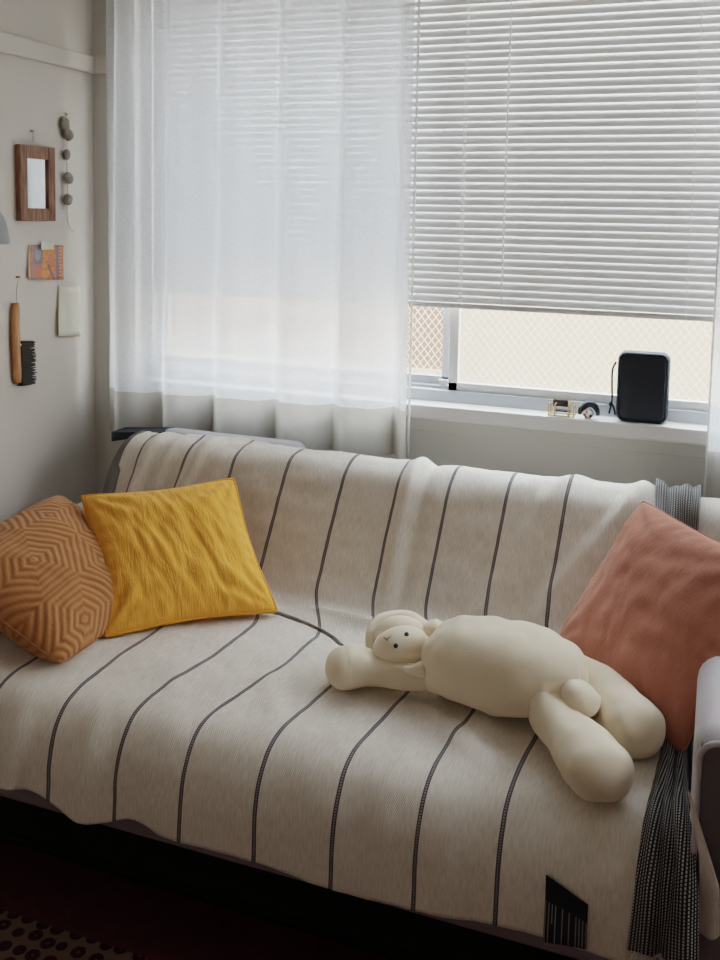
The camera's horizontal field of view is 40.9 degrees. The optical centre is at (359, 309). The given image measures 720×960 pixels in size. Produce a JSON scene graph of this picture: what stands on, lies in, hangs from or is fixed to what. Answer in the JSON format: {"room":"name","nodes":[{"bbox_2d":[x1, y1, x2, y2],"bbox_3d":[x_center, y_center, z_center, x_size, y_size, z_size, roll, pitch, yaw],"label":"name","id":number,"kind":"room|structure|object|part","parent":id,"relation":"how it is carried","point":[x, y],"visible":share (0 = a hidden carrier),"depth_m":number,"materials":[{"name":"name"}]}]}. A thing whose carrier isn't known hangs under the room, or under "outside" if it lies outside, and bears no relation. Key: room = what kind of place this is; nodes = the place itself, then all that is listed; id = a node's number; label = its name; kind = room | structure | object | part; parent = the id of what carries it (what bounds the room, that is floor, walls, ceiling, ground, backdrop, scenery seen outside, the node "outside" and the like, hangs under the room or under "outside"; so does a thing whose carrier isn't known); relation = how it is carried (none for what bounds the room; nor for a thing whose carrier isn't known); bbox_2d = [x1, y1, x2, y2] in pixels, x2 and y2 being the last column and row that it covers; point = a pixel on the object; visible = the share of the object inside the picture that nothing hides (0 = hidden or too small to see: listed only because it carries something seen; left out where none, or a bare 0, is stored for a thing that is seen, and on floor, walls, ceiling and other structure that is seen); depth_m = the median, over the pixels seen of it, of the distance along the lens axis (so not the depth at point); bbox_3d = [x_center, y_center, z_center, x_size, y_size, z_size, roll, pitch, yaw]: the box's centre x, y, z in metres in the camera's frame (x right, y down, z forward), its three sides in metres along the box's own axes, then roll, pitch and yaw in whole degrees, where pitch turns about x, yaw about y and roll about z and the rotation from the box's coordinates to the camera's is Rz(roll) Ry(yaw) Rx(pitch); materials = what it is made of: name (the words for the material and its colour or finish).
{"room":"living room","nodes":[
{"label":"living room","id":0,"kind":"room"},
{"bbox_2d":[0,0,94,521],"bbox_3d":[-2.106,0.141,0.455,0.100,2.650,6.640,3,6,20],"label":"wall","id":1,"kind":"structure","parent":0,"point":[47,426],"depth_m":3.17,"materials":[{"name":"paint"}]},
{"bbox_2d":[0,212,9,243],"bbox_3d":[-1.084,-0.289,2.735,0.175,0.200,0.150,3,6,20],"label":"wall lamp","id":2,"kind":"object","parent":1,"relation":"attached to","point":[4,234],"visible":1,"depth_m":2.72,"materials":[{"name":"white"}]},
{"bbox_2d":[11,276,36,385],"bbox_3d":[-1.063,0.068,3.051,0.031,0.351,0.100,3,6,20],"label":"brush","id":3,"kind":"object","parent":1,"relation":"hanging from","point":[22,354],"visible":1,"depth_m":3.03,"materials":[{"name":"brown wood"}]},
{"bbox_3d":[-1.078,0.104,3.027,0.020,0.253,0.038,3,6,20],"label":"handle","id":4,"kind":"part","parent":3,"relation":"part of","materials":[{"name":"brown wood"}]},
{"bbox_2d":[15,130,55,220],"bbox_3d":[-1.033,-0.427,3.072,0.022,0.286,0.168,3,6,20],"label":"wall mirror","id":5,"kind":"object","parent":1,"relation":"hanging from","point":[35,165],"visible":1,"depth_m":3.06,"materials":[{"name":"brown wood"}]},
{"bbox_3d":[-1.037,-0.550,3.054,0.014,0.039,0.008,3,6,20],"label":"hanging chain","id":6,"kind":"part","parent":5,"relation":"part of","materials":[{"name":"metal"}]},
{"bbox_2d":[27,158,46,208],"bbox_3d":[-1.035,-0.403,3.075,0.010,0.164,0.109,3,6,20],"label":"mirror glass","id":7,"kind":"object","parent":5,"relation":"attached to","point":[36,167],"depth_m":3.07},
{"bbox_2d":[28,242,63,279],"bbox_3d":[-1.024,-0.159,3.149,0.011,0.129,0.181,3,6,20],"label":"picture card","id":8,"kind":"object","parent":1,"relation":"attached to","point":[45,260],"visible":1,"depth_m":3.15,"materials":[{"name":"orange paper"}]},
{"bbox_2d":[0,31,95,73],"bbox_3d":[-2.060,-0.572,0.299,0.022,0.060,6.500,3,6,20],"label":"trim","id":9,"kind":"structure","parent":1,"relation":"attached to","point":[10,44],"depth_m":3.07,"materials":[{"name":"paint"}]},
{"bbox_2d":[61,113,74,231],"bbox_3d":[-0.974,-0.457,3.220,0.025,0.395,0.071,3,6,20],"label":"garland","id":10,"kind":"object","parent":1,"relation":"hanging from","point":[67,133],"visible":1,"depth_m":3.20,"materials":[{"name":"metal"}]},
{"bbox_2d":[58,286,80,335],"bbox_3d":[-0.986,0.005,3.270,0.016,0.179,0.134,3,6,20],"label":"paper note","id":11,"kind":"object","parent":1,"relation":"attached to","point":[69,323],"visible":1,"depth_m":3.28,"materials":[{"name":"beige paper"}]},
{"bbox_2d":[0,796,578,959],"bbox_3d":[-0.354,1.534,-0.083,3.700,0.050,6.640,3,6,20],"label":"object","id":12,"kind":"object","parent":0,"point":[371,926],"depth_m":2.15,"materials":[{"name":"black"}]},
{"bbox_2d":[0,840,395,959],"bbox_3d":[-0.034,1.421,0.828,2.750,0.010,2.182,3,6,20],"label":"rug","id":13,"kind":"object","parent":12,"relation":"on","point":[52,907],"visible":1,"depth_m":2.03,"materials":[{"name":"carpet"}]},
{"bbox_2d":[0,428,719,959],"bbox_3d":[-0.011,0.868,2.412,2.110,0.806,1.067,3,6,20],"label":"sofa","id":14,"kind":"object","parent":12,"relation":"on","point":[704,755],"visible":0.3,"depth_m":1.73,"materials":[{"name":"grey fabric"}]},
{"bbox_2d":[111,427,174,440],"bbox_3d":[-0.708,0.406,3.153,0.190,0.050,0.080,3,6,20],"label":"case","id":15,"kind":"object","parent":14,"relation":"on","point":[124,433],"visible":0.73,"depth_m":3.14,"materials":[{"name":"black"}]},
{"bbox_2d":[165,428,304,447],"bbox_3d":[-0.407,0.467,3.051,0.500,0.146,0.087,3,6,20],"label":"cushion","id":16,"kind":"object","parent":14,"relation":"on","point":[291,443],"depth_m":3.03,"materials":[{"name":"beige fabric"}]},
{"bbox_2d":[0,430,701,959],"bbox_3d":[-0.085,0.740,2.435,1.860,0.597,1.231,3,6,20],"label":"throw blanket","id":17,"kind":"object","parent":14,"relation":"on","point":[228,735],"visible":0.72,"depth_m":2.03,"materials":[{"name":"beige fabric"}]},
{"bbox_2d":[0,495,112,662],"bbox_3d":[-0.772,0.668,2.424,0.359,0.298,0.463,3,6,20],"label":"cushion","id":18,"kind":"object","parent":17,"relation":"on","point":[56,585],"visible":0.77,"depth_m":2.31,"materials":[{"name":"orange fabric"}]},
{"bbox_2d":[81,478,277,636],"bbox_3d":[-0.479,0.638,2.545,0.453,0.289,0.299,-1,6,-25],"label":"cushion","id":19,"kind":"object","parent":17,"relation":"on","point":[185,553],"visible":0.98,"depth_m":2.49,"materials":[{"name":"yellow fabric"}]},
{"bbox_2d":[325,610,665,802],"bbox_3d":[0.288,0.765,2.033,0.714,0.185,0.370,6,7,41],"label":"plush toy","id":20,"kind":"object","parent":17,"relation":"on","point":[592,722],"visible":1,"depth_m":1.96,"materials":[{"name":"beige fabric"}]},
{"bbox_3d":[0.055,0.792,2.106,0.278,0.098,0.112,3,6,20],"label":"arm","id":21,"kind":"part","parent":20,"relation":"part of"},
{"bbox_3d":[0.121,0.766,2.062,0.059,0.034,0.038,3,6,20],"label":"arm","id":22,"kind":"part","parent":20,"relation":"part of"},
{"bbox_3d":[0.408,0.823,1.849,0.126,0.109,0.318,0,6,-14],"label":"leg","id":23,"kind":"part","parent":20,"relation":"part of","materials":[{"name":"beige fabric"}]},
{"bbox_3d":[0.511,0.806,1.975,0.125,0.115,0.294,0,6,-15],"label":"leg","id":24,"kind":"part","parent":20,"relation":"part of","materials":[{"name":"beige fabric"}]},
{"bbox_2d":[559,501,719,750],"bbox_3d":[0.660,0.668,2.121,0.267,0.358,0.475,-1,6,-20],"label":"cushion","id":25,"kind":"object","parent":17,"relation":"on","point":[649,612],"visible":0.85,"depth_m":2.05,"materials":[{"name":"fabric"}]},
{"bbox_2d":[656,497,719,958],"bbox_3d":[0.701,0.786,2.115,0.460,0.526,1.107,3,6,20],"label":"cloth","id":26,"kind":"object","parent":14,"relation":"on","point":[709,515],"visible":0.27,"depth_m":1.61,"materials":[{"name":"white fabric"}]},
{"bbox_2d":[688,738,693,802],"bbox_3d":[-0.116,0.919,2.291,1.714,0.124,0.745,3,6,20],"label":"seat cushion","id":27,"kind":"object","parent":14,"relation":"on","point":[692,742],"depth_m":1.99,"materials":[{"name":"white fabric"}]},
{"bbox_3d":[0.858,0.916,2.086,0.252,0.488,1.020,3,6,20],"label":"armrest","id":28,"kind":"part","parent":14,"relation":"part of","materials":[{"name":"white fabric"}]},
{"bbox_3d":[0.676,0.963,1.607,0.228,0.469,0.019,3,6,20],"label":"panel","id":29,"kind":"part","parent":14,"relation":"part of","materials":[{"name":"black fabric"}]},
{"bbox_2d":[92,0,704,496],"bbox_3d":[0.818,-0.056,2.818,3.700,2.600,0.140,3,6,20],"label":"wall","id":30,"kind":"structure","parent":0,"point":[488,453],"depth_m":3.00,"materials":[{"name":"paint"}]},
{"bbox_2d":[94,55,105,73],"bbox_3d":[-0.838,-0.837,3.288,0.148,0.060,0.022,3,6,20],"label":"trim","id":31,"kind":"structure","parent":30,"relation":"attached to","point":[100,61],"depth_m":3.29,"materials":[{"name":"paint"}]},
{"bbox_2d":[406,0,711,458],"bbox_3d":[0.546,-0.408,2.868,2.820,1.600,0.160,3,6,20],"label":"window","id":32,"kind":"structure","parent":30,"relation":"in","point":[682,439],"depth_m":2.90,"materials":[{"name":"metal"}]},
{"bbox_2d":[106,0,419,458],"bbox_3d":[-0.350,-0.406,3.054,1.099,1.718,0.099,3,6,20],"label":"curtain","id":33,"kind":"object","parent":32,"relation":"hanging from","point":[259,151],"visible":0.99,"depth_m":3.04,"materials":[{"name":"fabric"}]},
{"bbox_3d":[-0.194,-0.489,3.200,1.007,1.352,0.004,3,6,20],"label":"pane","id":34,"kind":"part","parent":32,"relation":"part of","materials":[{"name":"clear glass"}]},
{"bbox_3d":[-0.194,-0.495,3.199,1.075,1.420,0.024,3,6,20],"label":"sash","id":35,"kind":"part","parent":32,"relation":"part of","materials":[{"name":"metal"}]},
{"bbox_3d":[0.518,0.329,2.902,2.820,0.045,0.080,3,6,20],"label":"sill","id":36,"kind":"part","parent":32,"relation":"part of","materials":[{"name":"paint"}]},
{"bbox_3d":[0.560,-0.453,2.899,2.780,1.515,0.085,3,6,20],"label":"frame","id":37,"kind":"part","parent":32,"relation":"part of","materials":[{"name":"metal"}]},
{"bbox_2d":[548,399,575,417],"bbox_3d":[0.597,0.287,2.849,0.076,0.051,0.039,3,6,20],"label":"chair","id":38,"kind":"object","parent":32,"relation":"on","point":[556,402],"visible":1,"depth_m":2.85,"materials":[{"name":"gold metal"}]},
{"bbox_3d":[0.595,0.276,2.862,0.043,0.020,0.004,3,6,20],"label":"backrest","id":39,"kind":"part","parent":38,"relation":"part of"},
{"bbox_3d":[0.598,0.297,2.851,0.043,0.004,0.026,3,6,20],"label":"seat","id":40,"kind":"part","parent":38,"relation":"part of","materials":[{"name":"fabric"}]},
{"bbox_2d":[408,0,719,321],"bbox_3d":[0.334,-0.600,2.887,2.210,1.199,0.043,3,6,20],"label":"blind","id":41,"kind":"object","parent":32,"relation":"attached to","point":[563,181],"visible":0.57,"depth_m":2.80,"materials":[{"name":"white plastic"}]},
{"bbox_3d":[0.319,-0.590,2.896,0.010,1.172,0.027,3,6,20],"label":"ladder cord","id":42,"kind":"part","parent":41,"relation":"part of","materials":[{"name":"white fabric"}]},
{"bbox_3d":[0.324,-0.012,2.947,2.210,0.016,0.022,3,6,20],"label":"rail","id":43,"kind":"part","parent":41,"relation":"part of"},
{"bbox_3d":[0.931,-0.556,2.667,0.003,1.172,0.027,4,6,25],"label":"ladder cord","id":44,"kind":"part","parent":41,"relation":"part of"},
{"bbox_2d":[578,401,599,418],"bbox_3d":[0.669,0.291,2.823,0.063,0.051,0.031,3,6,20],"label":"ornament","id":45,"kind":"object","parent":32,"relation":"on","point":[588,413],"visible":1,"depth_m":2.82,"materials":[{"name":"black"}]},
{"bbox_2d":[583,409,593,418],"bbox_3d":[0.669,0.303,2.821,0.032,0.028,0.024,3,6,20],"label":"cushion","id":46,"kind":"object","parent":45,"relation":"on","point":[588,413],"depth_m":2.81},
{"bbox_2d":[608,350,670,423],"bbox_3d":[0.807,0.221,2.789,0.163,0.203,0.057,3,6,20],"label":"speaker","id":47,"kind":"object","parent":32,"relation":"on","point":[643,377],"visible":1,"depth_m":2.76},
{"bbox_2d":[703,200,719,497],"bbox_3d":[1.289,-0.307,2.450,0.702,1.736,0.035,3,6,20],"label":"curtain","id":48,"kind":"object","parent":32,"relation":"hanging from","point":[712,456],"visible":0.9,"depth_m":2.63,"materials":[{"name":"fabric"}]},
{"label":"outside","id":49,"kind":"structure","parent":0,"visible":0},
{"bbox_2d":[449,0,712,424],"bbox_3d":[4.506,1.163,4.462,8.420,6.000,0.400,3,6,20],"label":"wall","id":50,"kind":"structure","parent":49,"point":[523,318],"depth_m":5.41,"materials":[{"name":"beige tile"}]},
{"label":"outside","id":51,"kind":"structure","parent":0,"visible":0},
{"bbox_2d":[407,13,446,401],"bbox_3d":[-1.333,0.808,6.949,4.880,6.000,0.420,3,6,20],"label":"wall","id":52,"kind":"structure","parent":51,"point":[421,311],"depth_m":6.03,"materials":[{"name":"beige tile"}]}
]}

